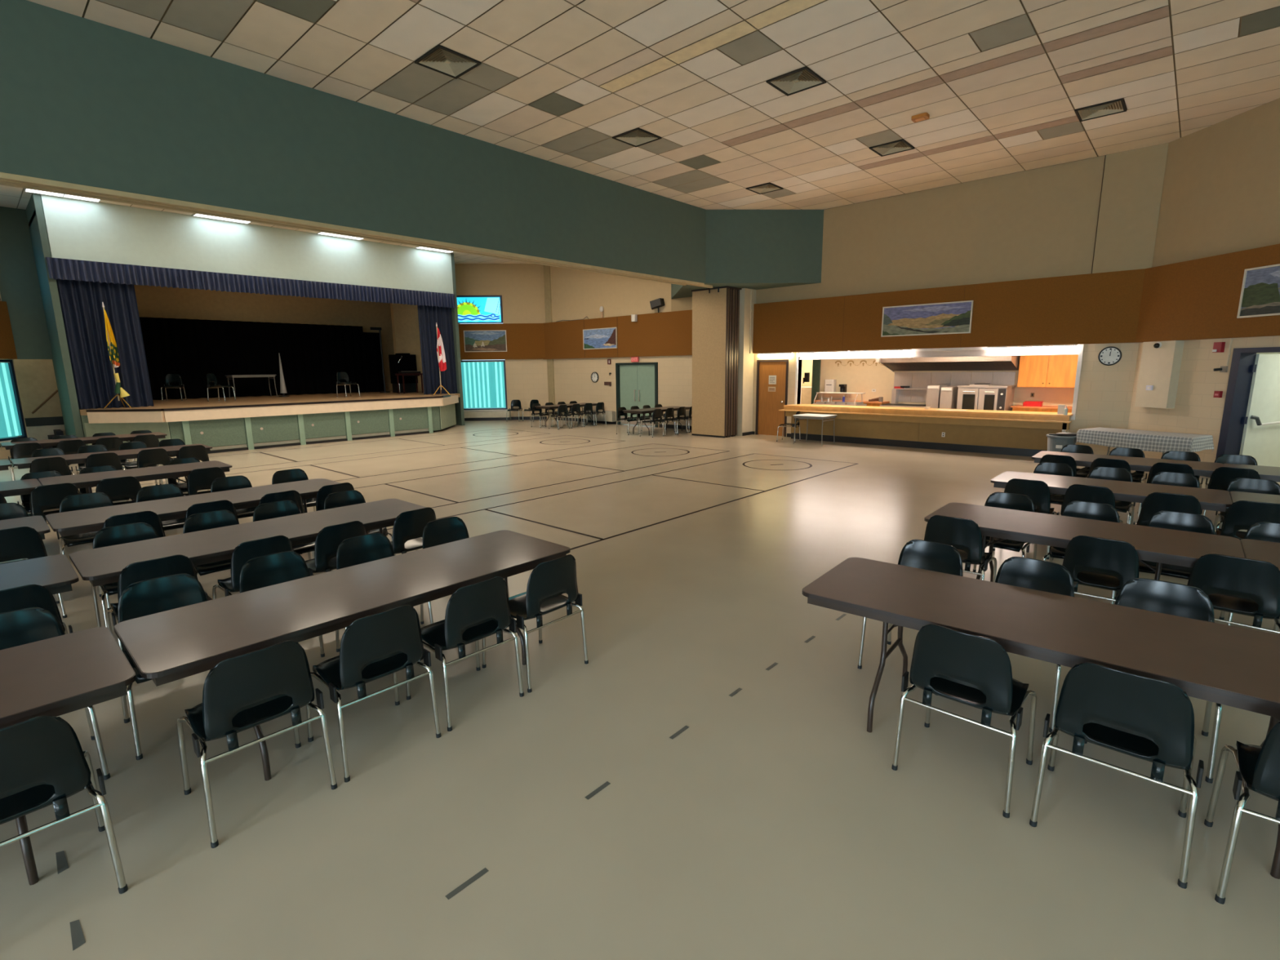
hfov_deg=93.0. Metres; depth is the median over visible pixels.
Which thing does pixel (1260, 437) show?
door
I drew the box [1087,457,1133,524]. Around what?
chair
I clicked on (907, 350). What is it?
strip light
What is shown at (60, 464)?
chair
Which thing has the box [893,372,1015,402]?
backsplash
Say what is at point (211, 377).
chair
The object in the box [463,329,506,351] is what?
painting
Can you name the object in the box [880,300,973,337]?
painting
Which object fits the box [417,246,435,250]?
diffuser
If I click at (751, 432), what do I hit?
baseboard
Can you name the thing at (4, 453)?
wall
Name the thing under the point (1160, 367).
chase
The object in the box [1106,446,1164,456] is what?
buffet table
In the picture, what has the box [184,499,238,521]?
chair
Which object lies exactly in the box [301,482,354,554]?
chair
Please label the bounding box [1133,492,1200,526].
chair
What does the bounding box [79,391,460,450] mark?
stage
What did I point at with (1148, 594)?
chair
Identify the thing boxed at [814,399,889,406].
base cabinet
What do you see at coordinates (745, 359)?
wall
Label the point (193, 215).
recessed light
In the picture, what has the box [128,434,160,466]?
chair
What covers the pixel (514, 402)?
chair
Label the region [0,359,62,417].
wall
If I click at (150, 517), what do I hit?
chair
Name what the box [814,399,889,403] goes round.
countertop
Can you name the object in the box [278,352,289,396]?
parasol
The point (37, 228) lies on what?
wall
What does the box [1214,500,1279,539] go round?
chair
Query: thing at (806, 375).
wall telephone
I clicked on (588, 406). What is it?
chair
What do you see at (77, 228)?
wall
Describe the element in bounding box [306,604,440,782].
chair
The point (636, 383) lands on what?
door
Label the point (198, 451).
chair
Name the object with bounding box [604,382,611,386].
wall plaque
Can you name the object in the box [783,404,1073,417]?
countertop
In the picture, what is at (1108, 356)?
wall clock
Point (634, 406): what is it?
chair
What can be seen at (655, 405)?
chair
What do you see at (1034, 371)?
upper cabinet
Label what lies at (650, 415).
chair
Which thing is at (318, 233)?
recessed light
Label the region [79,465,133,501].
chair
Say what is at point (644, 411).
folding table
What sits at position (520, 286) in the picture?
wall
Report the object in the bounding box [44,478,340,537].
folding table
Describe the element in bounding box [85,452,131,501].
chair
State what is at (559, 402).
chair
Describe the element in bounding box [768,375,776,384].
paper notice
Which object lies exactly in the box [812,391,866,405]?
bar
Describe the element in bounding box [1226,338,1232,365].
conduit
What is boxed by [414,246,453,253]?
recessed light
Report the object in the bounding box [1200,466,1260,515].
chair
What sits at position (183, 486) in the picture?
chair
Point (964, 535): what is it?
chair
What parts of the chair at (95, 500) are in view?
leg, leg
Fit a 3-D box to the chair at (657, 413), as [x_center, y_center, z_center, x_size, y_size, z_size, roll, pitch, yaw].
[0.344,-1.679,17.738,0.520,0.805,0.513,9,14,42]
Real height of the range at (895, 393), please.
1.300 m
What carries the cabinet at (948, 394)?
on the floor
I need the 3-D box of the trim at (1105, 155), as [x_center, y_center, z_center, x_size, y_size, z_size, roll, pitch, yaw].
[9.048,-5.214,11.983,0.015,2.206,0.034,9,14,41]
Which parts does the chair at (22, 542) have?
leg, leg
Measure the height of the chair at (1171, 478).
0.805 m
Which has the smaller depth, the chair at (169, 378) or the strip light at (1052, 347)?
the strip light at (1052, 347)
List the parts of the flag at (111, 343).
leg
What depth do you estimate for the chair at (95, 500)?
5.98 m
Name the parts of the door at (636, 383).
kick plate, kick plate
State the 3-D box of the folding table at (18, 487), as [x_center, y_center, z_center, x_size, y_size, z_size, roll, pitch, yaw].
[-7.790,0.558,6.286,0.808,0.740,2.368,9,14,41]
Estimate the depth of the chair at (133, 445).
10.52 m
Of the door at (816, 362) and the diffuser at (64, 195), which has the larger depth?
the door at (816, 362)
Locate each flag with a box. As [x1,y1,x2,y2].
[102,302,131,408]
[433,322,450,395]
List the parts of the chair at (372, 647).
leg, rail, leg, leg, leg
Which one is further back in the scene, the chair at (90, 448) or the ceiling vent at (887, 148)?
the ceiling vent at (887, 148)
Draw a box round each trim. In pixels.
[0,301,17,359]
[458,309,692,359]
[543,265,555,419]
[749,288,756,353]
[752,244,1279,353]
[794,343,1084,419]
[1091,155,1106,273]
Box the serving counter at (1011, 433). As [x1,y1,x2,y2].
[778,404,1073,456]
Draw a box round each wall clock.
[591,372,598,382]
[1097,346,1121,365]
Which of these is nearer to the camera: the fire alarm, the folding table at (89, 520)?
the folding table at (89, 520)
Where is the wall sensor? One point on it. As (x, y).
(633, 317)
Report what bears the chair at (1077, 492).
on the floor
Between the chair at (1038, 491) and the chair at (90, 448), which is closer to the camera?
the chair at (1038, 491)
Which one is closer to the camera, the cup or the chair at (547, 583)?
the chair at (547, 583)
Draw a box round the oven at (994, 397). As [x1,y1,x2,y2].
[956,384,1015,410]
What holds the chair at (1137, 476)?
on the floor
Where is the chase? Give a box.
[1134,340,1184,408]
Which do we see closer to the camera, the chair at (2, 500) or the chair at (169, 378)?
the chair at (2, 500)
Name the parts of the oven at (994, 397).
door, plate, door, control panel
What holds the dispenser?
on the wall shelf at (847, 394)
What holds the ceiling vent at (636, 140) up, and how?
in the ceiling
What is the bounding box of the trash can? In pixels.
[1046,433,1076,452]
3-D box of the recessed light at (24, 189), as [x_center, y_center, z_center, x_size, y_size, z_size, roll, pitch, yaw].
[-12.785,-6.354,13.487,0.620,0.025,1.240,9,14,41]
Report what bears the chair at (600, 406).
on the floor
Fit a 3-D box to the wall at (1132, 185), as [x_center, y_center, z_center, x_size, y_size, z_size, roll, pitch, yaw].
[9.390,-5.151,11.670,0.920,2.228,0.050,9,14,41]
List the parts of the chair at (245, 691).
leg, rail, leg, leg, leg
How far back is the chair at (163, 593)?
3.49 m
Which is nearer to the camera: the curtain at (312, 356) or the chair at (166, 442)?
the chair at (166, 442)
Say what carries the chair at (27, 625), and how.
on the floor
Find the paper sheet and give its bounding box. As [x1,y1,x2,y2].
[939,408,966,410]
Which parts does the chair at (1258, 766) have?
leg, leg, rail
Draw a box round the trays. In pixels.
[969,383,992,386]
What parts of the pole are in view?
arm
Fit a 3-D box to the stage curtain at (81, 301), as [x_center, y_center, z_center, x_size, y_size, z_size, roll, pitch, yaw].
[-12.872,-3.433,14.647,0.120,3.368,1.423,9,14,41]
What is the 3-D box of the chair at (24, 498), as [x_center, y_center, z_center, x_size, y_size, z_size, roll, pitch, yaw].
[-7.153,0.323,7.344,0.520,0.805,0.513,9,14,42]
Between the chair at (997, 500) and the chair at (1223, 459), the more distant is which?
the chair at (1223, 459)
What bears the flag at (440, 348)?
on the stage
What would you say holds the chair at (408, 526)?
on the floor
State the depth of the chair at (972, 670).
2.75 m
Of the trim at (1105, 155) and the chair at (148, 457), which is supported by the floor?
the chair at (148, 457)
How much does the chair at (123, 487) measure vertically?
0.805 m
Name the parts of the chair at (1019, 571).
leg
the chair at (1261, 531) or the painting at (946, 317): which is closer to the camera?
the chair at (1261, 531)
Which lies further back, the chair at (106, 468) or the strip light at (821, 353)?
the strip light at (821, 353)
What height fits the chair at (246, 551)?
0.805 m
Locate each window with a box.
[0,360,27,443]
[460,360,507,411]
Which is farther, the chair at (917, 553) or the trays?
the trays
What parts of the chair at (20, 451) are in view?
leg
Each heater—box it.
[463,410,510,421]
[586,409,615,422]
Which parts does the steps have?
panel, handrail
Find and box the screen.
[456,295,502,323]
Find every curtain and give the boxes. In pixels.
[56,278,153,408]
[139,316,366,399]
[360,332,384,391]
[417,305,457,394]
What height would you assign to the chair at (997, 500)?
0.805 m
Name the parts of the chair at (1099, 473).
leg, leg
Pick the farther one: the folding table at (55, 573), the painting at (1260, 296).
the painting at (1260, 296)
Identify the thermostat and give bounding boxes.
[1145,385,1153,390]
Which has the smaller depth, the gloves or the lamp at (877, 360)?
the lamp at (877, 360)
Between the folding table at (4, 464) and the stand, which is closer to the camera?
the folding table at (4, 464)
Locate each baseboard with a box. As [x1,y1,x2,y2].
[207,431,429,453]
[511,416,691,430]
[742,431,791,437]
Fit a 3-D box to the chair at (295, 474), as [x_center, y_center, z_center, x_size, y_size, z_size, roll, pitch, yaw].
[-4.093,0.297,7.293,0.520,0.805,0.513,9,14,42]
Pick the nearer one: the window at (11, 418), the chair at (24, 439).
the chair at (24, 439)
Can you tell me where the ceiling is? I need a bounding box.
[0,0,1279,263]
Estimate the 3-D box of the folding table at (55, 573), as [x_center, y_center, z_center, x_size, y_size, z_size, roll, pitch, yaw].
[-4.522,1.091,3.192,0.808,0.740,2.368,9,14,41]
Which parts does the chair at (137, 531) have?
leg, rail, leg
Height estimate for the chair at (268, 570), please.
0.805 m
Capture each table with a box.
[0,431,167,467]
[0,459,12,471]
[0,479,41,497]
[0,515,50,539]
[0,554,79,594]
[0,626,136,884]
[10,444,212,482]
[38,460,231,493]
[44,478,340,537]
[69,498,434,586]
[113,529,570,781]
[225,374,277,398]
[395,373,423,393]
[535,402,596,426]
[622,406,690,435]
[792,413,837,446]
[802,556,1279,879]
[924,502,1244,582]
[990,471,1232,552]
[1031,450,1223,514]
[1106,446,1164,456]
[1223,463,1279,482]
[1229,491,1279,503]
[1240,538,1279,570]
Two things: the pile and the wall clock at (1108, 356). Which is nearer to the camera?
the wall clock at (1108, 356)
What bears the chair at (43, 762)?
on the floor
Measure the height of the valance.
0.478 m
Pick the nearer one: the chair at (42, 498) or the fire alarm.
the chair at (42, 498)
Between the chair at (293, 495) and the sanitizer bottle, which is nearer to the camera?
the chair at (293, 495)
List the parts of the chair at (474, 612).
leg, rail, leg, leg, leg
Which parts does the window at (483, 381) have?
sill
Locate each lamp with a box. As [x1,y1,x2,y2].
[599,306,603,317]
[875,355,880,362]
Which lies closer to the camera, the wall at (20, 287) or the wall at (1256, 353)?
the wall at (1256, 353)
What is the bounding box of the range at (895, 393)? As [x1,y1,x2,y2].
[880,388,927,408]
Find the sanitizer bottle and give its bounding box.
[1063,405,1067,414]
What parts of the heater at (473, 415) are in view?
casing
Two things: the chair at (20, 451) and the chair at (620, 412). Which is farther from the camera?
the chair at (620, 412)
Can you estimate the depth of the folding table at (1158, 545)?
4.49 m
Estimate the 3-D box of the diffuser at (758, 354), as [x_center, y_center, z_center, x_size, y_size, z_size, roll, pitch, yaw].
[3.790,-3.514,17.104,1.060,0.075,0.080,9,14,41]
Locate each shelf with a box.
[816,391,865,394]
[821,393,851,397]
[893,388,927,390]
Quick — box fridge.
[800,386,811,404]
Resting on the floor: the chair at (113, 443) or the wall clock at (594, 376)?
the chair at (113, 443)
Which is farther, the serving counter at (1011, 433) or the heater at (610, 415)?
the heater at (610, 415)
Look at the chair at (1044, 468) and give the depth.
7.21 m
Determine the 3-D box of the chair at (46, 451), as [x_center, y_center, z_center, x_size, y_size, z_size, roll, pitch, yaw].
[-9.367,-0.084,9.690,0.520,0.805,0.513,9,14,42]
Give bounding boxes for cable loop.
[557,315,588,321]
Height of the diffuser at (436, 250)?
0.014 m
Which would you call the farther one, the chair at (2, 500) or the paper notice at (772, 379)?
the paper notice at (772, 379)
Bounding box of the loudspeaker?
[649,297,665,312]
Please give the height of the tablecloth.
0.346 m
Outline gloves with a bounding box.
[893,386,910,388]
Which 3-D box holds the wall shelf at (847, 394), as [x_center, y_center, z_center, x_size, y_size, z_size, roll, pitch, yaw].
[6.123,-2.676,19.183,1.000,0.150,0.300,9,14,41]
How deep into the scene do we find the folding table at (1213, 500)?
6.07 m
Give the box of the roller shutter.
[799,346,1079,359]
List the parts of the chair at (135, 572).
leg, leg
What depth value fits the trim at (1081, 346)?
13.79 m
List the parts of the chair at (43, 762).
rail, leg, leg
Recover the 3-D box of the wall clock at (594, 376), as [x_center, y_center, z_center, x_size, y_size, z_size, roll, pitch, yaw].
[-1.648,-3.745,22.126,0.378,0.378,0.040,9,14,41]
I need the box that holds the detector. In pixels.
[911,112,929,122]
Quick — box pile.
[868,396,883,401]
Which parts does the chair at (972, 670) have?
leg, leg, leg, rail, leg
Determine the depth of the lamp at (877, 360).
17.06 m
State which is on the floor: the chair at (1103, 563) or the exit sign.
the chair at (1103, 563)
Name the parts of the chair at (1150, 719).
leg, leg, rail, rail, leg, leg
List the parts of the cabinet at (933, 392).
door, control panel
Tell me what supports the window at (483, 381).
attached to the wall at (520, 286)
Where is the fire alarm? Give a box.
[1212,342,1225,352]
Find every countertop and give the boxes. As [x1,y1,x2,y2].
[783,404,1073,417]
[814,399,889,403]
[1010,404,1072,408]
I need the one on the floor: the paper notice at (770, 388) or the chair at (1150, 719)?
the chair at (1150, 719)
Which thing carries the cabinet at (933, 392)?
on the floor
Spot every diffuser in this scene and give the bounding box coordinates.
[26,188,63,196]
[63,194,99,201]
[195,213,222,219]
[222,217,249,223]
[319,232,342,236]
[341,235,361,239]
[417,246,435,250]
[434,248,452,252]
[757,353,791,356]
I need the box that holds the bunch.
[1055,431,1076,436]
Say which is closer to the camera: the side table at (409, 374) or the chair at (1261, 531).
the chair at (1261, 531)
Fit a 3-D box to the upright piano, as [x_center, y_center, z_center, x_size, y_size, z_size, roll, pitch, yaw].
[-8.940,-4.067,23.090,0.720,1.470,0.870,9,14,41]
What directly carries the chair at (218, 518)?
on the floor
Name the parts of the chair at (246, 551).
leg, rail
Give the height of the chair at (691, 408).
0.805 m
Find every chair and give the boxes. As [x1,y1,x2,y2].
[0,493,25,559]
[0,502,28,519]
[0,526,66,617]
[0,584,72,634]
[0,607,110,779]
[0,715,128,893]
[8,437,37,480]
[10,442,43,480]
[17,471,62,512]
[27,483,79,524]
[29,448,74,475]
[30,457,71,475]
[52,435,77,454]
[56,440,85,454]
[56,492,113,555]
[75,444,108,474]
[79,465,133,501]
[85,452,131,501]
[91,522,159,626]
[92,432,128,466]
[95,436,129,469]
[95,475,141,505]
[97,511,165,609]
[105,554,208,688]
[117,573,207,759]
[118,441,163,484]
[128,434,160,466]
[129,430,161,466]
[136,484,185,530]
[137,448,169,468]
[157,438,185,484]
[160,373,186,400]
[164,457,210,492]
[176,640,337,848]
[177,444,209,483]
[182,466,225,496]
[182,510,239,576]
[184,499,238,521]
[206,373,235,401]
[210,475,256,518]
[212,535,293,599]
[239,551,346,657]
[253,500,333,570]
[258,490,314,558]
[271,468,315,511]
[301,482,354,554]
[305,520,366,576]
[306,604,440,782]
[324,489,395,573]
[335,533,435,652]
[336,372,359,396]
[390,506,435,554]
[405,576,524,731]
[420,516,509,624]
[482,554,588,693]
[506,400,522,420]
[522,400,541,421]
[531,403,551,427]
[544,402,564,426]
[548,404,569,429]
[556,401,576,425]
[561,404,582,428]
[568,400,587,424]
[574,403,595,426]
[586,402,606,426]
[616,407,639,435]
[629,405,650,432]
[640,408,663,437]
[641,404,662,431]
[653,407,675,435]
[654,404,674,424]
[665,406,687,434]
[675,405,692,432]
[776,410,800,442]
[857,539,963,695]
[891,623,1036,817]
[924,515,996,582]
[973,492,1036,572]
[992,478,1057,559]
[995,556,1074,732]
[1029,662,1204,888]
[1033,462,1073,505]
[1039,454,1076,476]
[1042,500,1119,604]
[1057,484,1123,523]
[1060,444,1093,477]
[1062,535,1138,601]
[1084,577,1222,783]
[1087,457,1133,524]
[1088,466,1135,524]
[1108,447,1147,513]
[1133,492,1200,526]
[1136,462,1194,522]
[1137,471,1202,519]
[1138,510,1214,579]
[1160,450,1203,488]
[1186,553,1279,635]
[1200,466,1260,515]
[1202,453,1257,515]
[1204,721,1279,904]
[1213,477,1279,531]
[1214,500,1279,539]
[1218,521,1279,626]
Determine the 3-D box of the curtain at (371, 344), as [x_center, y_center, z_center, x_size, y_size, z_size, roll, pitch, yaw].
[-10.473,-4.610,23.834,0.079,2.298,0.750,9,14,41]
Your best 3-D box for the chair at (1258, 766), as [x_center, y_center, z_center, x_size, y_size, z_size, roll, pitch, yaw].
[2.485,1.158,2.213,0.513,0.805,0.520,8,13,38]
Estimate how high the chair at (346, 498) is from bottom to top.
0.805 m
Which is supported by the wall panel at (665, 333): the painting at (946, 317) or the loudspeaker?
the loudspeaker
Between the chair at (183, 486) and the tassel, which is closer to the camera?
the chair at (183, 486)
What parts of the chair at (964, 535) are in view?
leg, rail, leg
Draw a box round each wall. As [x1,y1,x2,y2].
[0,0,823,298]
[0,206,53,359]
[0,293,28,458]
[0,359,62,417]
[26,192,84,437]
[28,211,462,391]
[40,194,453,293]
[450,253,464,425]
[454,263,548,419]
[542,155,1138,454]
[736,288,754,435]
[801,354,1074,408]
[1092,142,1168,273]
[1127,97,1279,462]
[1239,352,1279,454]
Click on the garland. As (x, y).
(863, 363)
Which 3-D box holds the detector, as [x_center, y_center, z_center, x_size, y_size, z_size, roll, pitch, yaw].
[4.538,-5.860,9.829,0.240,0.060,0.180,9,14,41]
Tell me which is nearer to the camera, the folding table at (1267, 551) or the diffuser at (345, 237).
the folding table at (1267, 551)
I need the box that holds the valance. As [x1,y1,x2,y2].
[45,257,455,307]
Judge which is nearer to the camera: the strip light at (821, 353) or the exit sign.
the strip light at (821, 353)
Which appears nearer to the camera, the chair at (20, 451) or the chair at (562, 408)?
the chair at (20, 451)
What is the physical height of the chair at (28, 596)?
0.805 m
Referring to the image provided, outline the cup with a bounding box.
[878,396,883,401]
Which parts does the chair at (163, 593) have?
leg, leg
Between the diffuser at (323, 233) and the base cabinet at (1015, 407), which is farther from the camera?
the diffuser at (323, 233)
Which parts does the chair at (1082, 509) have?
leg, leg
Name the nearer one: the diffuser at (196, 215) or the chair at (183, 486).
the chair at (183, 486)
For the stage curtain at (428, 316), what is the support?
hanging from the wall at (77, 228)
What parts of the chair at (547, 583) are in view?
leg, leg, leg, leg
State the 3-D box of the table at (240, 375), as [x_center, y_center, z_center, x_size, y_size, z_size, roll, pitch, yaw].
[-12.795,-3.092,20.053,0.708,0.741,1.308,9,14,41]
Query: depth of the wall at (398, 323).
22.38 m
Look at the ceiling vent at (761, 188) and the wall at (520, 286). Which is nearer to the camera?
the ceiling vent at (761, 188)
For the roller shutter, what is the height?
0.147 m
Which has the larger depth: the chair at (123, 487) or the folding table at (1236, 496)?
the chair at (123, 487)
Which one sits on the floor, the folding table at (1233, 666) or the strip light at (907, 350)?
the folding table at (1233, 666)
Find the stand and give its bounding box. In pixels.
[1057,404,1065,414]
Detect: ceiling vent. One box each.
[414,44,481,79]
[612,127,661,146]
[745,182,783,194]
[766,66,826,96]
[869,138,915,156]
[1074,97,1126,121]
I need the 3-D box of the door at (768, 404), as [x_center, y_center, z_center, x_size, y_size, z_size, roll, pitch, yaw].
[3.817,-2.359,17.468,1.000,2.160,0.280,9,14,41]
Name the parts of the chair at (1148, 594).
leg, leg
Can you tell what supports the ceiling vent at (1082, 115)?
in the ceiling
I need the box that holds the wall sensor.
[631,314,637,321]
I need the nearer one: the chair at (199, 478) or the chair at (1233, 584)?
the chair at (1233, 584)
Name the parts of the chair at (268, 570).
leg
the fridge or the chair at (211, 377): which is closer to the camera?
the chair at (211, 377)
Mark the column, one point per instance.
(715, 310)
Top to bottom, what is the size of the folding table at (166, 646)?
0.740 m
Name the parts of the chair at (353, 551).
leg, leg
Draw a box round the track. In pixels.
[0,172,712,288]
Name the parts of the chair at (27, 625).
leg, leg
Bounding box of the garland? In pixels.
[835,360,884,366]
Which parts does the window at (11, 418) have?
sill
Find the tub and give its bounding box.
[1022,400,1043,406]
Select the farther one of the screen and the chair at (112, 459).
the screen
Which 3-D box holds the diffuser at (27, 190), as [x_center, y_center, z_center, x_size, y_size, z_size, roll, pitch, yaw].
[-12.990,-6.312,13.265,0.580,0.014,0.590,9,14,41]
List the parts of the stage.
corner panel, post, access panel, kick rail, post, access panel, kick rail, post, access panel, kick rail, post, access panel, kick rail, post, access panel, kick rail, post, corner panel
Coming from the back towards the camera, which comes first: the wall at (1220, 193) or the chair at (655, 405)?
the chair at (655, 405)
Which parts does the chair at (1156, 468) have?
leg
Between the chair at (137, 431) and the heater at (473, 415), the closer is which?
the chair at (137, 431)
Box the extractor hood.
[880,350,1020,372]
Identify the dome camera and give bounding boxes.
[1153,342,1161,348]
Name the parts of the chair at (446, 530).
leg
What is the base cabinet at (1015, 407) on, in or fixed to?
on the floor
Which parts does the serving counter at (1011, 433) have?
panel, apron panel, panel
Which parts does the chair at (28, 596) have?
leg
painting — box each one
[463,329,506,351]
[582,327,617,349]
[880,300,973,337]
[1236,263,1279,318]
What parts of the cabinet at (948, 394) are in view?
door, control panel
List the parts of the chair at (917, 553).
leg, leg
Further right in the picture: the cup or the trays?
the trays
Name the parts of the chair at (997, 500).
leg, rail, leg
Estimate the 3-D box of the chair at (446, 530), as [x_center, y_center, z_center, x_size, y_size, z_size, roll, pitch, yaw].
[-1.387,0.733,4.760,0.521,0.805,0.513,8,14,40]
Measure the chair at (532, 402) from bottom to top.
0.805 m
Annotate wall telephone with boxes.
[803,372,809,383]
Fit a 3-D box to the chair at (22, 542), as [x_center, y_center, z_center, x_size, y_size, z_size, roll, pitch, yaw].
[-5.085,0.747,4.915,0.520,0.805,0.513,9,14,41]
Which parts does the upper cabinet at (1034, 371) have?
door, door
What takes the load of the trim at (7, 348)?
attached to the wall at (4, 453)
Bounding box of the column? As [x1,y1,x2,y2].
[691,285,742,437]
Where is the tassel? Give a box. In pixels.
[113,373,129,397]
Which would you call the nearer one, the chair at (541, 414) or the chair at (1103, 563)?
the chair at (1103, 563)
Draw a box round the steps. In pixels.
[0,390,66,448]
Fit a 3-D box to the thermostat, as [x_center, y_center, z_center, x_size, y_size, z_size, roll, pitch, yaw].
[9.607,-1.739,11.454,0.034,0.090,0.120,-1,10,-3]
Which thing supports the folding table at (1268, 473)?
on the floor
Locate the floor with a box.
[0,419,1279,959]
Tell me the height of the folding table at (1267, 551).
0.740 m
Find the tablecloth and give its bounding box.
[1075,426,1213,452]
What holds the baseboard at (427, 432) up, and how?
attached to the stage
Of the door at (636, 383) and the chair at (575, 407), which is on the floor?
the chair at (575, 407)
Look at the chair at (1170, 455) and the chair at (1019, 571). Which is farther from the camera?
the chair at (1170, 455)
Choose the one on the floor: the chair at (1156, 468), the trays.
the chair at (1156, 468)
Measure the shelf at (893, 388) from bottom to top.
0.030 m
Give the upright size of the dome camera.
0.115 m
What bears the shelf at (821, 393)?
attached to the bar
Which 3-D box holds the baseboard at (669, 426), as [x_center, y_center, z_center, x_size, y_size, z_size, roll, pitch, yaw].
[-2.551,-2.168,22.454,11.832,0.120,2.254,4,12,25]
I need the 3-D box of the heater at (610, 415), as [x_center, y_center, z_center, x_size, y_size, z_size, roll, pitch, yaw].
[-1.430,-2.339,22.075,1.350,0.370,0.179,9,14,41]
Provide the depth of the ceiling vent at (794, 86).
8.61 m
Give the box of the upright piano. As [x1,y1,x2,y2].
[388,353,419,392]
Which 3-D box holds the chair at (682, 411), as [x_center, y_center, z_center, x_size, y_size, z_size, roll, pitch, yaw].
[1.109,-1.841,18.568,0.520,0.805,0.513,8,14,41]
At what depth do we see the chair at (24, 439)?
11.42 m
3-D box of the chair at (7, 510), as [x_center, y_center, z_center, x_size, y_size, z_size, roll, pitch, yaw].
[-5.750,0.648,5.495,0.520,0.805,0.513,9,14,42]
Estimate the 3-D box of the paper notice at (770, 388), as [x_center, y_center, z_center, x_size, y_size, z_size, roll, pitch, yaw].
[3.778,-2.602,17.398,0.240,0.135,0.006,9,14,41]
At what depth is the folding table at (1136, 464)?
7.70 m
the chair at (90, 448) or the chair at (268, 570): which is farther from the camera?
the chair at (90, 448)
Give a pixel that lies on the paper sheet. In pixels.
(940, 409)
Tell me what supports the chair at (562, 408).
on the floor
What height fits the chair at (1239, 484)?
0.805 m
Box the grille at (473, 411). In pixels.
[472,410,506,411]
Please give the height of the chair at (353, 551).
0.805 m
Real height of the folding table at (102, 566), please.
0.740 m
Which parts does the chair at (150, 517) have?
leg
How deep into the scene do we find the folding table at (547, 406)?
20.80 m
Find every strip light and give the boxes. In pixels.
[756,351,793,356]
[798,351,848,355]
[849,348,911,355]
[986,344,1076,351]
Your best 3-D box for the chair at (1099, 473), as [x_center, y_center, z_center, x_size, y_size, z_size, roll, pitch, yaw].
[5.184,0.288,6.769,0.513,0.805,0.520,9,14,41]
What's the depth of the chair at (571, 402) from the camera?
22.27 m
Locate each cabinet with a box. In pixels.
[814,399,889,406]
[925,384,947,408]
[939,386,958,408]
[1010,404,1072,413]
[1017,349,1078,387]
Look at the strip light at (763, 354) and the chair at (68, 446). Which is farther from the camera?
the strip light at (763, 354)
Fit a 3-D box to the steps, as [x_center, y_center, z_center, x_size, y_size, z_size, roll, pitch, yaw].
[-16.068,-1.448,15.380,0.799,1.575,2.240,9,14,41]
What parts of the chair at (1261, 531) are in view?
leg, leg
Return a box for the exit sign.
[631,356,639,362]
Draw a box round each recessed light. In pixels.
[23,188,100,202]
[191,213,250,223]
[316,231,364,239]
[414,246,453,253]
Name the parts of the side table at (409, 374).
leg, leg, leg, leg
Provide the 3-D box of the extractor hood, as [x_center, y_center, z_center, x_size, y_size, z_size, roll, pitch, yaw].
[8.345,-3.342,16.449,3.220,0.840,1.090,9,14,41]
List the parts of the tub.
lid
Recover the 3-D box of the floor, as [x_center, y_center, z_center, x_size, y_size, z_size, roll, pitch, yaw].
[-1.129,0.010,11.210,35.500,0.122,29.200,9,14,41]
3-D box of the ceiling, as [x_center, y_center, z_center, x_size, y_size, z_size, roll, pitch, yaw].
[-3.288,-5.497,7.846,35.500,0.120,23.831,9,14,41]
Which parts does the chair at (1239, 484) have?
leg, leg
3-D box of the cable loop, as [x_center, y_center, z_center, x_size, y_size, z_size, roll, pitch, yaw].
[-2.517,-5.947,22.463,1.809,0.113,0.033,9,14,41]
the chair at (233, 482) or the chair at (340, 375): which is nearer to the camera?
the chair at (233, 482)
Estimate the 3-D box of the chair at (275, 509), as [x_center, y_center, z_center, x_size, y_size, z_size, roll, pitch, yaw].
[-3.151,0.623,5.471,0.520,0.805,0.513,8,14,39]
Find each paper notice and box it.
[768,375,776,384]
[768,386,775,391]
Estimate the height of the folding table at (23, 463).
0.740 m
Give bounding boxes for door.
[615,362,657,427]
[755,359,788,436]
[811,359,821,404]
[1215,346,1279,466]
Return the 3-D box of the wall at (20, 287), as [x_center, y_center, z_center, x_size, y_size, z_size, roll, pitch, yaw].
[-15.255,-4.781,14.889,0.200,3.570,0.760,9,14,41]
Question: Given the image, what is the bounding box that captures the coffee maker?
[839,384,846,392]
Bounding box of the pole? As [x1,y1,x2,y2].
[369,327,390,392]
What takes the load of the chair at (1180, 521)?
on the floor
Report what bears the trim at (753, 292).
attached to the wall at (745, 359)
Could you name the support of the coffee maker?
on the wall shelf at (847, 394)
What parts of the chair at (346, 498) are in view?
leg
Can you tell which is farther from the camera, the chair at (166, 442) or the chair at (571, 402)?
the chair at (571, 402)
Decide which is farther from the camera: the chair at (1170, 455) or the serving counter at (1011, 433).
the serving counter at (1011, 433)
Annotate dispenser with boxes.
[824,379,836,391]
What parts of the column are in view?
partition panel, partition panel, partition panel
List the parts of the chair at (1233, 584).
leg, leg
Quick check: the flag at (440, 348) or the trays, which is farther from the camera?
the flag at (440, 348)

